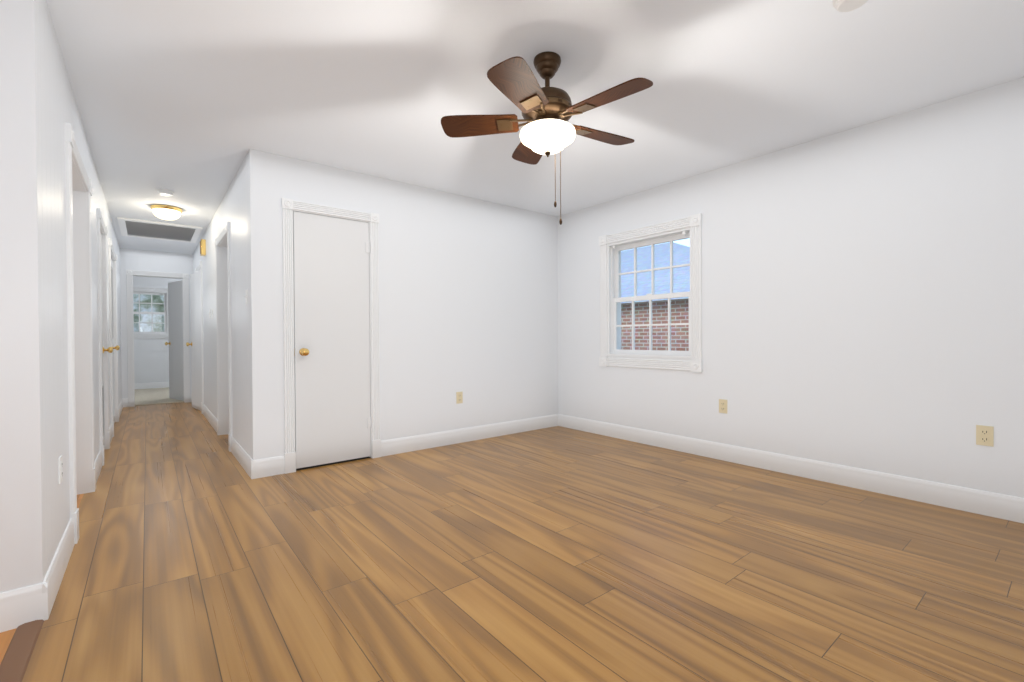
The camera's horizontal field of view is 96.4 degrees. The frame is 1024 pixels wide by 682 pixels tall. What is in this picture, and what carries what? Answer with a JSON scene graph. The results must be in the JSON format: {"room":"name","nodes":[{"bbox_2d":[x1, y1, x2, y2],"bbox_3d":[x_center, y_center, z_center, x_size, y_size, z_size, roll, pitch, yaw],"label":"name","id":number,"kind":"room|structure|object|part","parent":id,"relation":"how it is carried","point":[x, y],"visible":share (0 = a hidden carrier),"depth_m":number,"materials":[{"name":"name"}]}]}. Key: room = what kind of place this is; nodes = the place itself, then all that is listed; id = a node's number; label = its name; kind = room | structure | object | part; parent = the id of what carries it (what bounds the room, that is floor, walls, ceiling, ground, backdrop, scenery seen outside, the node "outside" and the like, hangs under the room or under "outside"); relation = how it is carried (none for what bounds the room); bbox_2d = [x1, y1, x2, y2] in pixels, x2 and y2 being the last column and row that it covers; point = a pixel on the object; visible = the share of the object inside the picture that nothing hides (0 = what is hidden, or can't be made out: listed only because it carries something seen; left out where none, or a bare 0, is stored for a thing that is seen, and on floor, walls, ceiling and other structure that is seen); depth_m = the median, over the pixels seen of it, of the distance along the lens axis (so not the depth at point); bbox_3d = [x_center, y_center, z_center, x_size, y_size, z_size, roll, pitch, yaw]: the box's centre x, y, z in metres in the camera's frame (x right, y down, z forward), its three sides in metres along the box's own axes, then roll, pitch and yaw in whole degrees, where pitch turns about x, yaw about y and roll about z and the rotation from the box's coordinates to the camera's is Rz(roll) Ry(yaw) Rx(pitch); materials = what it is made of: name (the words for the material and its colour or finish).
{"room":"empty living room","nodes":[
{"label":"empty living room","id":0,"kind":"room"},
{"bbox_2d":[0,0,121,592],"bbox_3d":[-3.913,-0.194,4.309,0.120,2.440,6.790,-1,1,-39],"label":"wall","id":1,"kind":"structure","parent":0,"point":[38,107],"depth_m":1.69,"materials":[{"name":"white paint"}]},
{"bbox_2d":[0,574,55,632],"bbox_3d":[-3.027,0.982,0.667,3.325,0.136,0.015,-1,1,-39],"label":"baseboard","id":2,"kind":"structure","parent":1,"relation":"attached to","point":[18,606],"depth_m":1.67,"materials":[{"name":"white paint"}]},
{"bbox_2d":[58,455,62,483],"bbox_3d":[-2.029,0.578,2.060,0.008,0.114,0.070,-1,1,-39],"label":"outlet","id":3,"kind":"object","parent":1,"relation":"attached to","point":[60,469],"visible":1,"depth_m":2.04,"materials":[{"name":"white plastic"}]},
{"bbox_2d":[47,518,74,595],"bbox_3d":[-1.988,0.965,2.019,0.015,0.136,0.765,-1,1,-39],"label":"baseboard","id":4,"kind":"structure","parent":1,"relation":"attached to","point":[59,563],"depth_m":2.03,"materials":[{"name":"white paint"}]},
{"bbox_2d":[65,122,118,543],"bbox_3d":[-3.672,-0.038,4.032,0.151,2.130,4.485,-1,1,-39],"label":"trim","id":5,"kind":"structure","parent":1,"relation":"attached to","point":[79,187],"depth_m":3.08,"materials":[{"name":"white paint"}]},
{"bbox_2d":[94,450,101,482],"bbox_3d":[-3.147,0.960,3.474,0.015,0.136,0.735,-1,1,-39],"label":"baseboard","id":6,"kind":"structure","parent":1,"relation":"attached to","point":[98,462],"depth_m":3.50,"materials":[{"name":"white paint"}]},
{"bbox_2d":[100,233,112,447],"bbox_3d":[-3.639,0.012,4.075,0.107,2.005,0.655,-1,1,-39],"label":"door","id":7,"kind":"structure","parent":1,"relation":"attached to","point":[109,349],"depth_m":4.25,"materials":[{"name":"white paint"}]},
{"bbox_2d":[109,425,112,442],"bbox_3d":[-4.078,0.957,4.641,0.015,0.136,0.610,-1,1,-39],"label":"baseboard","id":8,"kind":"structure","parent":1,"relation":"attached to","point":[110,428],"depth_m":4.73,"materials":[{"name":"white paint"}]},
{"bbox_2d":[111,259,119,422],"bbox_3d":[-4.649,0.013,5.347,0.100,1.995,1.044,-1,1,-39],"label":"door","id":9,"kind":"structure","parent":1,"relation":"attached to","point":[117,347],"depth_m":5.67,"materials":[{"name":"white paint"}]},
{"bbox_2d":[118,398,123,417],"bbox_3d":[-5.494,0.951,6.422,0.020,0.136,1.520,-1,1,-39],"label":"baseboard","id":10,"kind":"structure","parent":1,"relation":"attached to","point":[121,405],"depth_m":6.57,"materials":[{"name":"white paint"}]},
{"bbox_2d":[120,248,192,397],"bbox_3d":[-5.723,-0.207,7.285,7.380,2.440,0.120,-1,1,-39],"label":"wall","id":11,"kind":"structure","parent":0,"point":[147,260],"depth_m":7.14,"materials":[{"name":"white paint"}]},
{"bbox_2d":[126,269,189,406],"bbox_3d":[-5.651,-0.045,7.333,0.790,2.115,0.166,-1,1,-39],"label":"door frame","id":12,"kind":"structure","parent":11,"relation":"attached to","point":[130,274],"depth_m":7.20,"materials":[{"name":"white paint"}]},
{"bbox_2d":[165,280,183,400],"bbox_3d":[-5.739,-0.007,7.789,0.261,2.005,0.609,-1,1,-39],"label":"door","id":13,"kind":"structure","parent":11,"relation":"in","point":[175,343],"depth_m":7.78,"materials":[{"name":"white paint"}]},
{"bbox_2d":[133,276,181,382],"bbox_3d":[-7.593,-0.214,9.631,7.380,2.440,0.120,-1,1,-39],"label":"wall","id":14,"kind":"structure","parent":0,"point":[151,360],"depth_m":9.59,"materials":[{"name":"white paint"}]},
{"bbox_2d":[133,287,168,338],"bbox_3d":[-7.655,-0.578,9.567,0.898,1.078,0.160,-1,1,-39],"label":"room window","id":15,"kind":"structure","parent":14,"relation":"in","point":[152,334],"depth_m":9.64,"materials":[{"name":"white paint"}]},
{"bbox_2d":[134,382,168,388],"bbox_3d":[-7.535,0.938,9.593,2.700,0.136,0.015,-1,1,-39],"label":"baseboard","id":16,"kind":"structure","parent":14,"relation":"attached to","point":[154,384],"depth_m":9.58,"materials":[{"name":"white paint"}]},
{"bbox_2d":[135,388,183,405],"bbox_3d":[-6.637,1.053,8.516,7.700,0.112,3.060,-1,1,-39],"label":"floor","id":17,"kind":"structure","parent":0,"point":[152,396],"depth_m":8.10,"materials":[{"name":"beige tile"}]},
{"bbox_2d":[193,155,249,455],"bbox_3d":[-3.586,-0.206,5.567,0.120,2.440,5.230,-1,1,-39],"label":"wall","id":18,"kind":"structure","parent":0,"point":[232,209],"depth_m":4.04,"materials":[{"name":"white paint"}]},
{"bbox_2d":[186,270,201,410],"bbox_3d":[-4.608,-0.003,6.664,0.192,2.005,0.753,-1,1,-39],"label":"door","id":19,"kind":"structure","parent":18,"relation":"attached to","point":[195,343],"depth_m":6.70,"materials":[{"name":"white paint"}]},
{"bbox_2d":[200,239,205,255],"bbox_3d":[-4.035,-1.217,5.973,0.056,0.200,0.130,-1,1,-39],"label":"door chime","id":20,"kind":"object","parent":18,"relation":"attached to","point":[202,247],"visible":1,"depth_m":5.92,"materials":[{"name":"gold metal"}]},
{"bbox_2d":[203,404,216,431],"bbox_3d":[-3.740,0.946,5.671,0.015,0.136,1.720,-1,1,-39],"label":"baseboard","id":21,"kind":"structure","parent":18,"relation":"attached to","point":[208,415],"depth_m":5.57,"materials":[{"name":"white paint"}]},
{"bbox_2d":[194,221,232,451],"bbox_3d":[-3.681,-0.044,5.665,0.151,2.115,3.640,-1,1,-39],"label":"trim","id":22,"kind":"structure","parent":18,"relation":"attached to","point":[223,334],"depth_m":4.95,"materials":[{"name":"white paint"}]},
{"bbox_2d":[231,437,255,478],"bbox_3d":[-2.250,0.952,3.801,0.015,0.136,1.065,-1,1,-39],"label":"baseboard","id":23,"kind":"structure","parent":18,"relation":"attached to","point":[248,464],"depth_m":3.66,"materials":[{"name":"white paint"}]},
{"bbox_2d":[247,149,557,459],"bbox_3d":[-0.734,-0.215,4.419,3.150,2.440,0.120,-1,1,-39],"label":"wall","id":24,"kind":"structure","parent":0,"point":[468,297],"depth_m":4.32,"materials":[{"name":"white paint"}]},
{"bbox_2d":[281,198,380,473],"bbox_3d":[-1.490,-0.042,3.799,0.770,2.115,0.151,-1,1,-39],"label":"trim","id":25,"kind":"structure","parent":24,"relation":"attached to","point":[289,206],"depth_m":3.62,"materials":[{"name":"white paint"}]},
{"bbox_2d":[293,211,371,468],"bbox_3d":[-1.449,-0.008,3.755,0.610,2.015,0.107,-1,1,-39],"label":"closet door","id":26,"kind":"structure","parent":24,"relation":"in","point":[333,420],"depth_m":3.75,"materials":[{"name":"white paint"}]},
{"bbox_2d":[456,392,462,403],"bbox_3d":[-0.517,0.558,4.513,0.070,0.114,0.008,-1,1,-39],"label":"electrical outlet","id":27,"kind":"object","parent":24,"relation":"attached to","point":[459,397],"visible":1,"depth_m":4.51,"materials":[{"name":"beige plastic"}]},
{"bbox_2d":[381,414,559,456],"bbox_3d":[-0.314,0.933,4.672,2.140,0.136,0.015,-1,1,-39],"label":"baseboard","id":28,"kind":"structure","parent":24,"relation":"attached to","point":[431,440],"depth_m":4.54,"materials":[{"name":"white paint"}]},
{"bbox_2d":[0,402,1023,681],"bbox_3d":[-2.573,1.075,3.418,7.700,0.100,9.980,-1,1,-39],"label":"floor","id":29,"kind":"structure","parent":0,"point":[544,554],"depth_m":2.01,"materials":[{"name":"brown wood"}]},
{"bbox_2d":[0,620,43,681],"bbox_3d":[-0.827,1.033,0.505,0.070,0.010,3.008,-1,1,-39],"label":"threshold","id":30,"kind":"object","parent":29,"relation":"on","point":[16,658],"depth_m":1.51,"materials":[{"name":"brown wood"}]},
{"bbox_2d":[46,0,1023,253],"bbox_3d":[-3.543,-1.479,4.594,7.700,0.120,13.040,-1,1,-39],"label":"ceiling","id":31,"kind":"structure","parent":0,"point":[190,103],"depth_m":2.51,"materials":[{"name":"white paint"}]},
{"bbox_2d":[117,217,202,242],"bbox_3d":[-4.536,-1.413,5.912,0.810,0.020,1.100,-1,1,-39],"label":"air vent","id":32,"kind":"object","parent":31,"relation":"attached to","point":[195,234],"visible":1,"depth_m":5.83,"materials":[{"name":"white metal"}]},
{"bbox_2d":[156,188,173,195],"bbox_3d":[-3.274,-1.399,4.322,0.136,0.038,0.136,-1,1,-39],"label":"smoke detector","id":33,"kind":"object","parent":31,"relation":"attached to","point":[164,192],"visible":1,"depth_m":4.28,"materials":[{"name":"white plastic"}]},
{"bbox_2d":[150,204,182,219],"bbox_3d":[-3.687,-1.357,4.888,0.280,0.126,0.280,-1,1,-39],"label":"ceiling light","id":34,"kind":"object","parent":31,"relation":"in","point":[166,207],"depth_m":4.81,"materials":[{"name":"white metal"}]},
{"bbox_3d":[-3.687,-1.342,4.889,0.248,0.096,0.248,-1,1,-39],"label":"hall ceiling light shade","id":35,"kind":"part","parent":34,"relation":"part of","materials":[{"name":"white glass"}]},
{"bbox_2d":[441,51,652,224],"bbox_3d":[0.207,-1.008,2.317,1.047,0.831,1.048,-1,1,-39],"label":"ceiling fan","id":36,"kind":"object","parent":31,"relation":"hanging from","point":[514,80],"depth_m":2.24,"materials":[{"name":"brown wood"}]},
{"bbox_3d":[0.181,-1.015,2.320,0.284,0.113,0.284,-1,1,-39],"label":"ceiling fan shade","id":37,"kind":"part","parent":36,"relation":"part of","materials":[{"name":"white glass"}]},
{"bbox_2d":[832,0,867,11],"bbox_3d":[1.404,-1.409,1.887,0.136,0.038,0.136,-1,1,-39],"label":"smoke detector","id":38,"kind":"object","parent":31,"relation":"attached to","point":[844,5],"visible":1,"depth_m":1.90,"materials":[{"name":"white plastic"}]},
{"bbox_2d":[557,77,1023,497],"bbox_3d":[-0.602,-0.236,6.941,0.200,2.440,13.040,-1,1,-39],"label":"wall","id":39,"kind":"structure","parent":0,"point":[862,296],"depth_m":3.11,"materials":[{"name":"white paint"}]},
{"bbox_2d":[599,213,702,371],"bbox_3d":[1.357,-0.418,4.455,0.230,1.368,1.138,-1,1,-39],"label":"window","id":40,"kind":"structure","parent":39,"relation":"in","point":[612,248],"depth_m":4.43,"materials":[{"name":"white paint"}]},
{"bbox_2d":[719,399,726,413],"bbox_3d":[1.761,0.545,3.821,0.008,0.114,0.070,-1,1,-39],"label":"electrical outlet","id":41,"kind":"object","parent":39,"relation":"attached to","point":[722,405],"visible":1,"depth_m":3.82,"materials":[{"name":"beige plastic"}]},
{"bbox_2d":[560,414,1023,522],"bbox_3d":[1.923,0.927,3.619,0.015,0.136,4.450,-1,1,-39],"label":"baseboard","id":42,"kind":"structure","parent":39,"relation":"attached to","point":[1007,507],"depth_m":3.20,"materials":[{"name":"white paint"}]},
{"bbox_2d":[976,425,993,446],"bbox_3d":[2.713,0.543,2.627,0.008,0.114,0.070,-1,1,-39],"label":"electrical outlet","id":43,"kind":"object","parent":39,"relation":"attached to","point":[984,435],"visible":1,"depth_m":2.62,"materials":[{"name":"beige plastic"}]},
{"label":"outside","id":44,"kind":"structure","parent":0,"visible":0},
{"bbox_3d":[-0.774,1.794,8.985,70.000,0.150,75.000,-1,1,-39],"label":"ground","id":45,"kind":"structure","parent":44,"visible":0},
{"bbox_2d":[133,294,163,331],"bbox_3d":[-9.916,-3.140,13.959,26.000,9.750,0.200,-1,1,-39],"label":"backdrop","id":46,"kind":"object","parent":45,"relation":"on","point":[143,309],"depth_m":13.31,"materials":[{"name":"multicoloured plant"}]},
{"bbox_2d":[621,242,689,355],"bbox_3d":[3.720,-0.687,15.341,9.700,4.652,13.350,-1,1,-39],"label":"window glass","id":47,"kind":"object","parent":45,"relation":"on","point":[664,342],"depth_m":9.62,"materials":[{"name":"clear glass"}]}
]}

